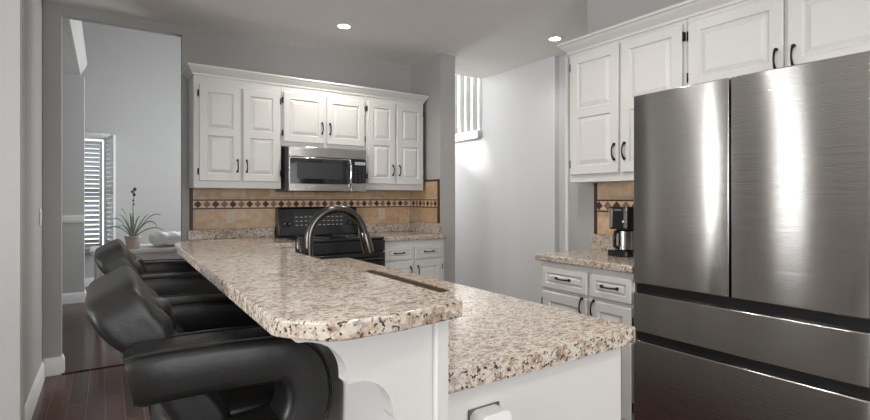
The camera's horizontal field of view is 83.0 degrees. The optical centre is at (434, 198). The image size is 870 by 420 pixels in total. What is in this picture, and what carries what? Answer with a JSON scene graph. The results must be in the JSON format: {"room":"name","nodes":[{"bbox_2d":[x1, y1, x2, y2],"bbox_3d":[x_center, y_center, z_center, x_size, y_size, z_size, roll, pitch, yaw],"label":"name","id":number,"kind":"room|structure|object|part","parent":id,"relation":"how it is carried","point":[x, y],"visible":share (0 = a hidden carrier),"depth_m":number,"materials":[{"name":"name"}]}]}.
{"room":"kitchen","nodes":[
{"label":"kitchen","id":0,"kind":"room"},
{"bbox_2d":[25,0,61,403],"bbox_3d":[-4.018,-1.375,1.991,3.938,5.250,1.180,0,0,-34],"label":"wall","id":1,"kind":"structure","parent":0,"point":[43,21],"depth_m":3.46,"materials":[{"name":"grey paint"}]},
{"bbox_2d":[0,0,24,419],"bbox_3d":[-2.160,-0.067,2.459,0.159,2.634,0.110,0,0,-34],"label":"trim","id":2,"kind":"structure","parent":1,"relation":"attached to","point":[12,12],"depth_m":2.44,"materials":[{"name":"grey paint"}]},
{"bbox_2d":[39,208,41,225],"bbox_3d":[-2.636,0.120,3.290,0.010,0.116,0.072,0,0,-34],"label":"light switch","id":3,"kind":"object","parent":1,"relation":"attached to","point":[40,209],"visible":1,"depth_m":3.27,"materials":[{"name":"white plastic"}]},
{"bbox_2d":[25,354,64,419],"bbox_3d":[-2.419,1.188,3.063,0.120,0.125,1.178,0,0,-34],"label":"baseboard","id":4,"kind":"structure","parent":1,"relation":"attached to","point":[53,366],"depth_m":3.29,"materials":[{"name":"white paint"}]},
{"bbox_2d":[62,18,78,74],"bbox_3d":[-4.523,-2.720,4.180,2.335,2.460,3.020,0,0,-34],"label":"wall","id":5,"kind":"structure","parent":0,"point":[69,65],"depth_m":5.04,"materials":[{"name":"grey paint"}]},
{"bbox_2d":[67,19,86,75],"bbox_3d":[-3.472,-1.570,4.782,0.080,0.160,2.830,0,0,-34],"label":"trim","id":6,"kind":"structure","parent":5,"relation":"attached to","point":[75,26],"depth_m":4.90,"materials":[{"name":"grey paint"}]},
{"bbox_2d":[62,74,84,293],"bbox_3d":[-4.877,-0.120,5.652,1.385,2.740,0.180,0,0,-34],"label":"wall column","id":7,"kind":"structure","parent":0,"point":[73,86],"depth_m":5.90,"materials":[{"name":"grey paint"}]},
{"bbox_2d":[62,216,84,222],"bbox_3d":[-4.818,0.242,5.569,1.390,0.085,0.025,0,0,-34],"label":"trim","id":8,"kind":"structure","parent":7,"relation":"attached to","point":[65,219],"depth_m":5.88,"materials":[{"name":"white paint"}]},
{"bbox_2d":[62,290,85,303],"bbox_3d":[-4.866,1.188,5.650,1.401,0.125,0.196,0,0,-34],"label":"baseboard","id":9,"kind":"structure","parent":7,"relation":"attached to","point":[78,297],"depth_m":5.90,"materials":[{"name":"white paint"}]},
{"bbox_2d":[31,287,150,419],"bbox_3d":[-0.589,1.300,3.036,10.800,0.100,12.100,0,0,-34],"label":"floor","id":10,"kind":"structure","parent":0,"point":[101,393],"depth_m":3.30,"materials":[{"name":"brown wood"}]},
{"bbox_2d":[61,361,123,373],"bbox_3d":[-2.359,1.246,3.746,0.772,0.008,0.070,0,0,-34],"label":"trim","id":11,"kind":"structure","parent":10,"relation":"on","point":[122,362],"depth_m":3.63,"materials":[{"name":"brown wood"}]},
{"bbox_2d":[90,244,180,279],"bbox_3d":[-3.046,0.882,5.422,1.230,0.735,0.700,0,0,-34],"label":"dining table","id":12,"kind":"object","parent":10,"relation":"on","point":[145,251],"visible":0.18,"depth_m":5.15,"materials":[{"name":"white paint"}]},
{"bbox_3d":[-3.344,0.900,4.886,0.070,0.700,0.070,0,0,-34],"label":"leg","id":13,"kind":"part","parent":12,"relation":"part of","materials":[{"name":"white paint"}]},
{"bbox_2d":[109,188,163,248],"bbox_3d":[-3.101,0.199,5.116,0.477,0.633,0.319,0,0,-34],"label":"potted plant","id":14,"kind":"object","parent":12,"relation":"on","point":[132,240],"visible":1,"depth_m":5.07,"materials":[{"name":"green plant"}]},
{"bbox_3d":[-3.132,0.448,5.100,0.152,0.135,0.152,0,0,-34],"label":"pot","id":15,"kind":"part","parent":14,"relation":"part of","materials":[{"name":"ceramic"}]},
{"bbox_2d":[149,231,180,245],"bbox_3d":[-2.823,0.432,5.475,0.620,0.154,0.420,0,0,-34],"label":"folded cloth","id":16,"kind":"object","parent":12,"relation":"on","point":[169,238],"visible":0.52,"depth_m":5.24,"materials":[{"name":"white fabric"}]},
{"bbox_2d":[94,239,220,295],"bbox_3d":[-1.080,0.704,1.960,0.454,1.091,0.566,0,0,-34],"label":"bar stool","id":17,"kind":"object","parent":10,"relation":"on","point":[166,277],"visible":0.31,"depth_m":1.75,"materials":[{"name":"black leather"}]},
{"bbox_3d":[-1.144,0.367,1.918,0.300,0.417,0.375,0,0,-34],"label":"backrest","id":18,"kind":"part","parent":17,"relation":"part of","materials":[{"name":"black leather"}]},
{"bbox_3d":[-1.186,0.418,2.160,0.380,0.298,0.116,0,0,-34],"label":"armrest","id":19,"kind":"part","parent":17,"relation":"part of","materials":[{"name":"black leather"}]},
{"bbox_3d":[-0.936,0.418,1.786,0.380,0.298,0.116,0,0,-34],"label":"armrest","id":20,"kind":"part","parent":17,"relation":"part of","materials":[{"name":"black leather"}]},
{"bbox_2d":[85,265,333,419],"bbox_3d":[-0.549,0.704,1.167,0.454,1.091,0.566,0,0,-34],"label":"bar stool","id":21,"kind":"object","parent":10,"relation":"on","point":[192,356],"visible":0.98,"depth_m":0.97,"materials":[{"name":"black leather"}]},
{"bbox_3d":[-0.613,0.367,1.124,0.300,0.417,0.375,0,0,-34],"label":"backrest","id":22,"kind":"part","parent":21,"relation":"part of","materials":[{"name":"black leather"}]},
{"bbox_3d":[-0.655,0.418,1.367,0.380,0.298,0.116,0,0,-34],"label":"armrest","id":23,"kind":"part","parent":21,"relation":"part of","materials":[{"name":"black leather"}]},
{"bbox_3d":[-0.497,0.495,1.201,0.330,0.120,0.330,0,0,-34],"label":"seat","id":24,"kind":"part","parent":21,"relation":"part of","materials":[{"name":"black leather"}]},
{"bbox_3d":[-0.405,0.418,0.993,0.380,0.298,0.116,0,0,-34],"label":"armrest","id":25,"kind":"part","parent":21,"relation":"part of","materials":[{"name":"black leather"}]},
{"bbox_2d":[275,206,384,265],"bbox_3d":[-0.897,0.660,4.245,0.748,1.180,0.728,0,0,-34],"label":"range","id":26,"kind":"object","parent":10,"relation":"on","point":[336,235],"visible":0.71,"depth_m":4.28,"materials":[{"name":"black metal"}]},
{"bbox_3d":[-1.067,0.198,4.497,0.748,0.254,0.119,0,0,-34],"label":"control panel","id":27,"kind":"part","parent":26,"relation":"part of","materials":[{"name":"black plastic"}]},
{"bbox_3d":[-1.049,0.188,4.473,0.490,0.155,0.032,0,0,-34],"label":"display glass","id":28,"kind":"part","parent":26,"relation":"part of","materials":[{"name":"black glass"}]},
{"bbox_2d":[278,233,383,242],"bbox_3d":[-0.899,0.335,4.248,0.748,0.020,0.560,0,0,-34],"label":"cooktop","id":29,"kind":"object","parent":26,"relation":"in","point":[317,237],"depth_m":4.17,"materials":[{"name":"black ceramic"}]},
{"bbox_3d":[-0.742,0.740,4.012,0.738,0.580,0.043,0,0,-34],"label":"oven door","id":30,"kind":"part","parent":26,"relation":"part of","materials":[{"name":"black glass"}]},
{"bbox_3d":[-0.712,0.500,3.968,0.629,0.026,0.063,0,0,-34],"label":"handle","id":31,"kind":"part","parent":26,"relation":"part of","materials":[{"name":"black metal"}]},
{"bbox_2d":[383,239,443,279],"bbox_3d":[-0.337,0.810,4.677,0.650,0.880,0.653,0,0,-34],"label":"base cabinet","id":32,"kind":"object","parent":10,"relation":"on","point":[421,257],"visible":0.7,"depth_m":4.46,"materials":[{"name":"white paint"}]},
{"bbox_3d":[-0.320,0.482,4.347,0.280,0.115,0.020,0,0,-34],"label":"drawer","id":33,"kind":"part","parent":32,"relation":"part of","materials":[{"name":"white paint"}]},
{"bbox_3d":[-0.320,0.840,4.347,0.280,0.560,0.020,0,0,-34],"label":"door","id":34,"kind":"part","parent":32,"relation":"part of","materials":[{"name":"white paint"}]},
{"bbox_2d":[358,221,445,241],"bbox_3d":[-0.346,0.299,4.687,0.650,0.139,0.644,0,0,-34],"label":"countertop","id":35,"kind":"structure","parent":32,"relation":"on","point":[413,230],"depth_m":4.80,"materials":[{"name":"beige stone"}]},
{"bbox_3d":[-0.061,0.482,4.520,0.295,0.115,0.020,0,0,-34],"label":"drawer","id":36,"kind":"part","parent":32,"relation":"part of","materials":[{"name":"white paint"}]},
{"bbox_3d":[-0.061,0.840,4.520,0.295,0.560,0.020,0,0,-34],"label":"door","id":37,"kind":"part","parent":32,"relation":"part of","materials":[{"name":"white paint"}]},
{"bbox_2d":[448,348,620,419],"bbox_3d":[-0.226,0.811,1.851,0.625,0.878,1.752,0,0,-34],"label":"base cabinet","id":38,"kind":"object","parent":10,"relation":"on","point":[586,388],"visible":0.18,"depth_m":1.14,"materials":[{"name":"white paint"}]},
{"bbox_2d":[322,258,634,393],"bbox_3d":[-0.235,0.350,1.849,0.609,0.040,1.815,0,0,-34],"label":"countertop","id":39,"kind":"structure","parent":38,"relation":"on","point":[496,337],"depth_m":1.22,"materials":[{"name":"beige stone"}]},
{"bbox_2d":[295,205,373,256],"bbox_3d":[-0.393,0.176,1.911,0.294,0.307,0.153,0,0,-34],"label":"kitchen faucet","id":40,"kind":"object","parent":39,"relation":"on","point":[305,246],"visible":0.65,"depth_m":1.87,"materials":[{"name":"silver metal"}]},
{"bbox_3d":[-0.508,0.238,1.898,0.075,0.181,0.047,0,0,-34],"label":"handle","id":41,"kind":"part","parent":40,"relation":"part of","materials":[{"name":"silver metal"}]},
{"bbox_2d":[364,270,448,291],"bbox_3d":[-0.272,0.443,1.939,0.374,0.220,0.654,0,0,-34],"label":"sink","id":42,"kind":"object","parent":39,"relation":"in","point":[422,285],"visible":0.06,"depth_m":2.02,"materials":[{"name":"brown"}]},
{"bbox_2d":[448,320,449,369],"bbox_3d":[-0.433,0.271,1.619,0.022,0.116,1.628,0,0,-34],"label":"granite splash","id":43,"kind":"object","parent":39,"relation":"on","point":[448,320],"visible":0.11,"depth_m":0.95,"materials":[{"name":"beige stone"}]},
{"bbox_2d":[468,401,511,419],"bbox_3d":[0.112,0.502,0.998,0.083,0.153,0.042,0,0,-34],"label":"outlet box","id":44,"kind":"object","parent":38,"relation":"attached to","point":[493,411],"visible":1,"depth_m":0.99,"materials":[{"name":"white plastic"}]},
{"bbox_2d":[541,261,636,419],"bbox_3d":[1.011,0.810,2.839,0.566,0.880,0.637,0,0,-34],"label":"base cabinet","id":45,"kind":"object","parent":10,"relation":"on","point":[599,293],"visible":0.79,"depth_m":2.60,"materials":[{"name":"white paint"}]},
{"bbox_3d":[0.718,0.459,2.799,0.033,0.018,0.113,0,0,-34],"label":"handle","id":46,"kind":"part","parent":45,"relation":"part of","materials":[{"name":"brown metal"}]},
{"bbox_3d":[0.740,0.464,2.814,0.020,0.123,0.327,0,0,-34],"label":"drawer","id":47,"kind":"part","parent":45,"relation":"part of","materials":[{"name":"white paint"}]},
{"bbox_3d":[0.740,0.828,2.814,0.020,0.565,0.327,0,0,-34],"label":"door","id":48,"kind":"part","parent":45,"relation":"part of","materials":[{"name":"white paint"}]},
{"bbox_3d":[0.794,0.590,2.685,0.033,0.108,0.018,0,0,-34],"label":"handle","id":49,"kind":"part","parent":45,"relation":"part of","materials":[{"name":"brown metal"}]},
{"bbox_2d":[535,234,633,272],"bbox_3d":[1.013,0.300,2.856,0.547,0.137,0.660,0,0,-34],"label":"countertop","id":50,"kind":"structure","parent":45,"relation":"on","point":[597,257],"depth_m":2.82,"materials":[{"name":"beige stone"}]},
{"bbox_2d":[608,206,633,257],"bbox_3d":[1.118,0.187,2.866,0.253,0.285,0.144,0,0,-34],"label":"coffee maker","id":51,"kind":"object","parent":50,"relation":"on","point":[621,218],"visible":0.73,"depth_m":2.80,"materials":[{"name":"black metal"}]},
{"bbox_3d":[1.034,0.232,2.811,0.053,0.116,0.021,0,0,-34],"label":"handle","id":52,"kind":"part","parent":51,"relation":"part of","materials":[{"name":"black plastic"}]},
{"bbox_3d":[0.836,0.590,2.622,0.033,0.108,0.018,0,0,-34],"label":"handle","id":53,"kind":"part","parent":45,"relation":"part of","materials":[{"name":"brown metal"}]},
{"bbox_3d":[0.891,0.459,2.540,0.033,0.018,0.113,0,0,-34],"label":"handle","id":54,"kind":"part","parent":45,"relation":"part of","materials":[{"name":"brown metal"}]},
{"bbox_3d":[0.913,0.464,2.554,0.020,0.123,0.249,0,0,-34],"label":"drawer","id":55,"kind":"part","parent":45,"relation":"part of","materials":[{"name":"white paint"}]},
{"bbox_3d":[0.913,0.828,2.554,0.020,0.565,0.249,0,0,-34],"label":"door","id":56,"kind":"part","parent":45,"relation":"part of","materials":[{"name":"white paint"}]},
{"bbox_2d":[634,51,869,419],"bbox_3d":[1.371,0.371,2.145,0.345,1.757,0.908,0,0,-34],"label":"refrigerator","id":57,"kind":"object","parent":10,"relation":"on","point":[752,190],"visible":0.98,"depth_m":1.97,"materials":[{"name":"grey metal"}]},
{"bbox_3d":[1.127,-0.048,2.258,0.065,0.919,0.450,0,0,-34],"label":"door","id":58,"kind":"part","parent":57,"relation":"part of","materials":[{"name":"silver metal"}]},
{"bbox_3d":[1.254,0.941,2.067,0.065,0.498,0.908,0,0,-34],"label":"freezer drawer","id":59,"kind":"part","parent":57,"relation":"part of","materials":[{"name":"silver metal"}]},
{"bbox_3d":[1.254,0.554,2.067,0.065,0.188,0.908,0,0,-34],"label":"freezer drawer","id":60,"kind":"part","parent":57,"relation":"part of","materials":[{"name":"silver metal"}]},
{"bbox_3d":[1.382,-0.048,1.877,0.065,0.919,0.450,0,0,-34],"label":"door","id":61,"kind":"part","parent":57,"relation":"part of","materials":[{"name":"silver metal"}]},
{"bbox_3d":[-1.510,0.810,3.846,0.700,0.880,0.728,0,0,-34],"label":"base cabinet","id":62,"kind":"object","parent":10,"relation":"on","visible":0},
{"bbox_2d":[183,227,294,247],"bbox_3d":[-1.526,0.309,3.852,0.721,0.119,0.719,0,0,-34],"label":"countertop","id":63,"kind":"structure","parent":62,"relation":"on","point":[263,235],"depth_m":4.07,"materials":[{"name":"beige stone"}]},
{"bbox_2d":[81,21,180,277],"bbox_3d":[-4.777,-1.350,7.224,5.300,5.200,0.120,0,0,-34],"label":"wall","id":64,"kind":"structure","parent":0,"point":[132,77],"depth_m":7.37,"materials":[{"name":"grey paint"}]},
{"bbox_2d":[85,277,93,286],"bbox_3d":[-4.780,1.188,7.139,5.200,0.125,0.016,0,0,-34],"label":"baseboard","id":65,"kind":"structure","parent":64,"relation":"attached to","point":[88,281],"depth_m":7.02,"materials":[{"name":"white paint"}]},
{"bbox_2d":[85,132,109,252],"bbox_3d":[-5.339,-0.090,6.778,1.430,1.720,0.125,0,0,-34],"label":"window","id":66,"kind":"structure","parent":64,"relation":"in","point":[98,136],"depth_m":7.12,"materials":[{"name":"white paint"}]},
{"bbox_2d":[85,141,101,247],"bbox_3d":[-5.039,-0.070,6.951,0.560,1.520,0.046,0,0,-34],"label":"window shutter","id":67,"kind":"object","parent":66,"relation":"attached to","point":[96,145],"visible":0.28,"depth_m":7.05,"materials":[{"name":"white paint"}]},
{"bbox_3d":[-5.039,-0.436,6.951,0.486,0.678,0.046,0,0,-34],"label":"louver panel","id":68,"kind":"part","parent":67,"relation":"part of","materials":[{"name":"white paint"}]},
{"bbox_3d":[-5.039,0.299,6.951,0.486,0.662,0.046,0,0,-34],"label":"louver panel","id":69,"kind":"part","parent":67,"relation":"part of","materials":[{"name":"white paint"}]},
{"bbox_3d":[-5.368,-0.085,6.831,1.280,1.570,0.005,0,0,-34],"label":"pane","id":70,"kind":"part","parent":66,"relation":"part of","materials":[{"name":"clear glass"}]},
{"bbox_2d":[105,135,115,242],"bbox_3d":[-4.602,-0.100,6.976,0.420,1.580,0.046,0,0,44],"label":"window shutter","id":71,"kind":"object","parent":66,"relation":"attached to","point":[111,140],"visible":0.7,"depth_m":6.94,"materials":[{"name":"white paint"}]},
{"bbox_3d":[-4.602,-0.480,6.976,0.346,0.706,0.046,0,0,44],"label":"louver panel","id":72,"kind":"part","parent":71,"relation":"part of","materials":[{"name":"white paint"}]},
{"bbox_3d":[-4.602,0.285,6.976,0.346,0.694,0.046,0,0,44],"label":"louver panel","id":73,"kind":"part","parent":71,"relation":"part of","materials":[{"name":"white paint"}]},
{"bbox_2d":[61,5,410,258],"bbox_3d":[-1.481,-1.375,4.357,2.911,5.250,0.070,0,0,-34],"label":"wall","id":74,"kind":"structure","parent":0,"point":[198,46],"depth_m":4.23,"materials":[{"name":"grey paint"}]},
{"bbox_2d":[188,74,280,188],"bbox_3d":[-1.617,-0.517,3.997,0.656,0.865,0.347,0,0,-34],"label":"upper cabinet","id":75,"kind":"object","parent":74,"relation":"attached to","point":[234,126],"visible":1,"depth_m":3.87,"materials":[{"name":"white paint"}]},
{"bbox_3d":[-1.662,-0.507,3.809,0.299,0.735,0.020,0,0,-34],"label":"door","id":76,"kind":"part","parent":75,"relation":"part of","materials":[{"name":"white paint"}]},
{"bbox_3d":[-1.403,-0.507,3.983,0.288,0.735,0.020,0,0,-34],"label":"door","id":77,"kind":"part","parent":75,"relation":"part of","materials":[{"name":"white paint"}]},
{"bbox_2d":[182,62,428,103],"bbox_3d":[-1.043,-0.978,4.394,2.143,0.074,0.353,0,0,-34],"label":"crown molding","id":78,"kind":"structure","parent":75,"relation":"attached to","point":[190,69],"depth_m":4.12,"materials":[{"name":"white paint"}]},
{"bbox_2d":[189,188,409,229],"bbox_3d":[-1.122,0.049,4.546,2.067,0.398,0.015,0,0,-34],"label":"tile backsplash","id":79,"kind":"structure","parent":74,"relation":"attached to","point":[254,208],"depth_m":4.32,"materials":[{"name":"beige tile"}]},
{"bbox_3d":[-1.971,0.049,3.978,0.025,0.398,0.014,0,0,-34],"label":"edge trim","id":80,"kind":"part","parent":79,"relation":"part of","materials":[{"name":"brown tile"}]},
{"bbox_2d":[226,210,234,223],"bbox_3d":[-1.721,0.150,4.137,0.072,0.116,0.009,0,0,-34],"label":"wall outlet","id":81,"kind":"object","parent":79,"relation":"attached to","point":[230,214],"visible":1,"depth_m":4.14,"materials":[{"name":"beige plastic"}]},
{"bbox_2d":[378,208,384,219],"bbox_3d":[-0.534,0.150,4.932,0.072,0.116,0.009,0,0,-34],"label":"wall outlet","id":82,"kind":"object","parent":79,"relation":"attached to","point":[381,211],"visible":1,"depth_m":4.93,"materials":[{"name":"beige plastic"}]},
{"bbox_2d":[281,86,365,149],"bbox_3d":[-1.024,-0.695,4.394,0.768,0.510,0.347,0,0,-34],"label":"upper cabinet","id":83,"kind":"object","parent":74,"relation":"attached to","point":[309,117],"visible":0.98,"depth_m":4.25,"materials":[{"name":"white paint"}]},
{"bbox_3d":[-1.109,-0.684,4.180,0.356,0.412,0.020,0,0,-34],"label":"door","id":84,"kind":"part","parent":83,"relation":"part of","materials":[{"name":"white paint"}]},
{"bbox_2d":[275,146,365,191],"bbox_3d":[-1.001,-0.248,4.355,0.697,0.373,0.429,0,0,-34],"label":"microwave","id":85,"kind":"object","parent":83,"relation":"attached to","point":[303,169],"visible":0.98,"depth_m":4.18,"materials":[{"name":"grey metal"}]},
{"bbox_3d":[-0.972,-0.206,4.181,0.552,0.283,0.030,0,0,-34],"label":"door","id":86,"kind":"part","parent":85,"relation":"part of","materials":[{"name":"silver metal"}]},
{"bbox_3d":[-0.911,-0.393,4.222,0.697,0.085,0.030,0,0,-34],"label":"vent panel","id":87,"kind":"part","parent":85,"relation":"part of","materials":[{"name":"silver metal"}]},
{"bbox_3d":[-0.739,-0.223,4.301,0.021,0.238,0.048,0,0,-34],"label":"handle","id":88,"kind":"part","parent":85,"relation":"part of","materials":[{"name":"silver metal"}]},
{"bbox_3d":[-0.682,-0.244,4.375,0.143,0.208,0.030,0,0,-34],"label":"control panel","id":89,"kind":"part","parent":85,"relation":"part of","materials":[{"name":"black plastic"}]},
{"bbox_3d":[-0.795,-0.684,4.390,0.360,0.412,0.020,0,0,-34],"label":"door","id":90,"kind":"part","parent":83,"relation":"part of","materials":[{"name":"white paint"}]},
{"bbox_2d":[365,96,423,190],"bbox_3d":[-0.443,-0.517,4.782,0.625,0.865,0.347,0,0,-34],"label":"upper cabinet","id":91,"kind":"object","parent":74,"relation":"attached to","point":[393,128],"visible":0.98,"depth_m":4.65,"materials":[{"name":"white paint"}]},
{"bbox_3d":[-0.500,-0.520,4.588,0.282,0.760,0.020,0,0,-34],"label":"door","id":92,"kind":"part","parent":91,"relation":"part of","materials":[{"name":"white paint"}]},
{"bbox_3d":[-0.244,-0.520,4.759,0.294,0.760,0.020,0,0,-34],"label":"door","id":93,"kind":"part","parent":91,"relation":"part of","materials":[{"name":"white paint"}]},
{"bbox_2d":[42,0,586,78],"bbox_3d":[-0.420,-1.444,0.447,8.200,0.120,7.610,0,0,-34],"label":"ceiling","id":94,"kind":"structure","parent":0,"point":[485,38],"depth_m":3.90,"materials":[{"name":"paint"}]},
{"bbox_2d":[335,23,351,28],"bbox_3d":[-0.728,-1.382,3.936,0.136,0.004,0.136,0,0,-34],"label":"recessed light","id":95,"kind":"object","parent":94,"relation":"in","point":[339,25],"visible":1,"depth_m":3.94,"materials":[{"name":"white paint"}]},
{"bbox_2d":[547,36,562,40],"bbox_3d":[1.034,-1.382,4.243,0.136,0.004,0.136,0,0,-34],"label":"recessed light","id":96,"kind":"object","parent":94,"relation":"in","point":[553,38],"visible":1,"depth_m":4.23,"materials":[{"name":"white paint"}]},
{"bbox_2d":[313,320,447,419],"bbox_3d":[-0.482,0.732,1.569,0.113,1.036,1.657,0,0,-34],"label":"wall","id":97,"kind":"structure","parent":0,"point":[423,349],"depth_m":0.90,"materials":[{"name":"white paint"}]},
{"bbox_2d":[174,238,461,341],"bbox_3d":[-0.542,0.198,1.493,0.335,0.030,1.716,0,0,-34],"label":"bar","id":98,"kind":"object","parent":97,"relation":"on","point":[289,294],"visible":1,"depth_m":0.96,"materials":[{"name":"beige stone"}]},
{"bbox_2d":[292,331,399,419],"bbox_3d":[-0.149,0.303,0.832,0.187,0.178,0.038,0,0,-34],"label":"corbel","id":99,"kind":"object","parent":97,"relation":"attached to","point":[376,359],"visible":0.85,"depth_m":0.84,"materials":[{"name":"white paint"}]},
{"bbox_3d":[0.011,0.733,0.909,0.029,1.034,0.013,0,0,-34],"label":"corner trim","id":100,"kind":"part","parent":97,"relation":"part of","materials":[{"name":"white paint"}]},
{"bbox_2d":[411,54,454,282],"bbox_3d":[-0.693,-1.050,5.952,0.173,4.600,2.937,0,0,-34],"label":"wall","id":101,"kind":"structure","parent":0,"point":[434,77],"depth_m":4.75,"materials":[{"name":"grey paint"}]},
{"bbox_2d":[410,179,439,222],"bbox_3d":[-0.106,0.019,4.904,0.015,0.418,0.523,0,0,-34],"label":"tile backsplash","id":102,"kind":"structure","parent":101,"relation":"attached to","point":[425,203],"depth_m":4.85,"materials":[{"name":"beige tile"}]},
{"bbox_3d":[-0.026,0.019,4.786,0.014,0.418,0.238,0,0,-34],"label":"edge trim","id":103,"kind":"part","parent":102,"relation":"part of","materials":[{"name":"brown tile"}]},
{"bbox_2d":[455,54,569,303],"bbox_3d":[2.120,-0.067,3.466,0.180,2.634,9.800,0,0,-34],"label":"wall","id":104,"kind":"structure","parent":0,"point":[510,180],"depth_m":5.20,"materials":[{"name":"paint"}]},
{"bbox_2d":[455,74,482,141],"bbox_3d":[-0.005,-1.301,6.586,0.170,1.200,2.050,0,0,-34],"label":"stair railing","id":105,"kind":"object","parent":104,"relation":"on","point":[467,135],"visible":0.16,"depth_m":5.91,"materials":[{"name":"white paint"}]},
{"bbox_2d":[569,0,685,250],"bbox_3d":[2.531,-0.067,1.189,0.120,2.634,5.560,0,0,-34],"label":"wall","id":106,"kind":"structure","parent":0,"point":[601,14],"depth_m":3.30,"materials":[{"name":"grey paint"}]},
{"bbox_2d":[565,57,568,250],"bbox_3d":[0.983,0.128,3.500,0.142,2.245,0.022,0,0,-34],"label":"trim","id":107,"kind":"structure","parent":106,"relation":"attached to","point":[567,58],"depth_m":3.46,"materials":[{"name":"white paint"}]},
{"bbox_2d":[594,182,633,234],"bbox_3d":[1.238,0.040,2.998,0.015,0.380,0.645,0,0,-34],"label":"tile backsplash","id":108,"kind":"structure","parent":106,"relation":"attached to","point":[607,195],"depth_m":3.18,"materials":[{"name":"beige tile"}]},
{"bbox_3d":[1.066,0.040,3.256,0.014,0.380,0.025,0,0,-34],"label":"edge trim","id":109,"kind":"part","parent":108,"relation":"part of","materials":[{"name":"brown tile"}]},
{"bbox_2d":[569,19,686,182],"bbox_3d":[1.145,-0.528,2.927,0.217,0.843,0.780,0,0,-34],"label":"upper cabinet","id":110,"kind":"object","parent":106,"relation":"attached to","point":[605,80],"visible":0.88,"depth_m":2.91,"materials":[{"name":"white paint"}]},
{"bbox_3d":[0.985,-0.537,3.049,0.020,0.765,0.360,0,0,-34],"label":"door","id":111,"kind":"part","parent":110,"relation":"part of","materials":[{"name":"white paint"}]},
{"bbox_3d":[1.049,-0.280,2.906,0.033,0.108,0.018,0,0,-34],"label":"handle","id":112,"kind":"part","parent":110,"relation":"part of","materials":[{"name":"brown metal"}]},
{"bbox_3d":[1.088,-0.280,2.848,0.033,0.108,0.018,0,0,-34],"label":"handle","id":113,"kind":"part","parent":110,"relation":"part of","materials":[{"name":"brown metal"}]},
{"bbox_3d":[1.197,-0.537,2.732,0.020,0.765,0.365,0,0,-34],"label":"door","id":114,"kind":"part","parent":110,"relation":"part of","materials":[{"name":"white paint"}]},
{"bbox_2d":[687,0,869,85],"bbox_3d":[1.623,-0.745,2.214,0.217,0.410,0.933,0,0,-34],"label":"upper cabinet","id":115,"kind":"object","parent":106,"relation":"attached to","point":[749,36],"visible":0.79,"depth_m":2.23,"materials":[{"name":"white paint"}]},
{"bbox_2d":[557,0,746,55],"bbox_3d":[1.411,-0.978,2.542,0.237,0.074,1.829,0,0,-34],"label":"crown molding","id":116,"kind":"structure","parent":115,"relation":"attached to","point":[687,9],"depth_m":2.73,"materials":[{"name":"white paint"}]},
{"bbox_3d":[1.437,-0.738,2.374,0.020,0.355,0.430,0,0,-34],"label":"door","id":117,"kind":"part","parent":115,"relation":"part of","materials":[{"name":"white paint"}]},
{"bbox_3d":[1.520,-0.625,2.202,0.033,0.108,0.018,0,0,-34],"label":"handle","id":118,"kind":"part","parent":115,"relation":"part of","materials":[{"name":"brown metal"}]},
{"bbox_3d":[1.558,-0.625,2.146,0.033,0.108,0.018,0,0,-34],"label":"handle","id":119,"kind":"part","parent":115,"relation":"part of","materials":[{"name":"brown metal"}]},
{"bbox_3d":[1.692,-0.738,1.994,0.020,0.355,0.452,0,0,-34],"label":"door","id":120,"kind":"part","parent":115,"relation":"part of","materials":[{"name":"white paint"}]},
{"bbox_3d":[0.208,-1.050,8.155,3.780,4.600,0.120,0,0,-34],"label":"wall","id":121,"kind":"structure","parent":0,"visible":0},
{"bbox_2d":[456,74,482,133],"bbox_3d":[0.584,-1.800,8.313,0.740,1.700,0.125,0,0,-34],"label":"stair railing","id":122,"kind":"structure","parent":121,"relation":"in","point":[456,74],"depth_m":8.28,"materials":[{"name":"white paint"}]},
{"bbox_3d":[0.550,-1.910,8.363,0.620,1.480,0.005,0,0,-34],"label":"pane","id":123,"kind":"part","parent":122,"relation":"part of","materials":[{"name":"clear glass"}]}
]}

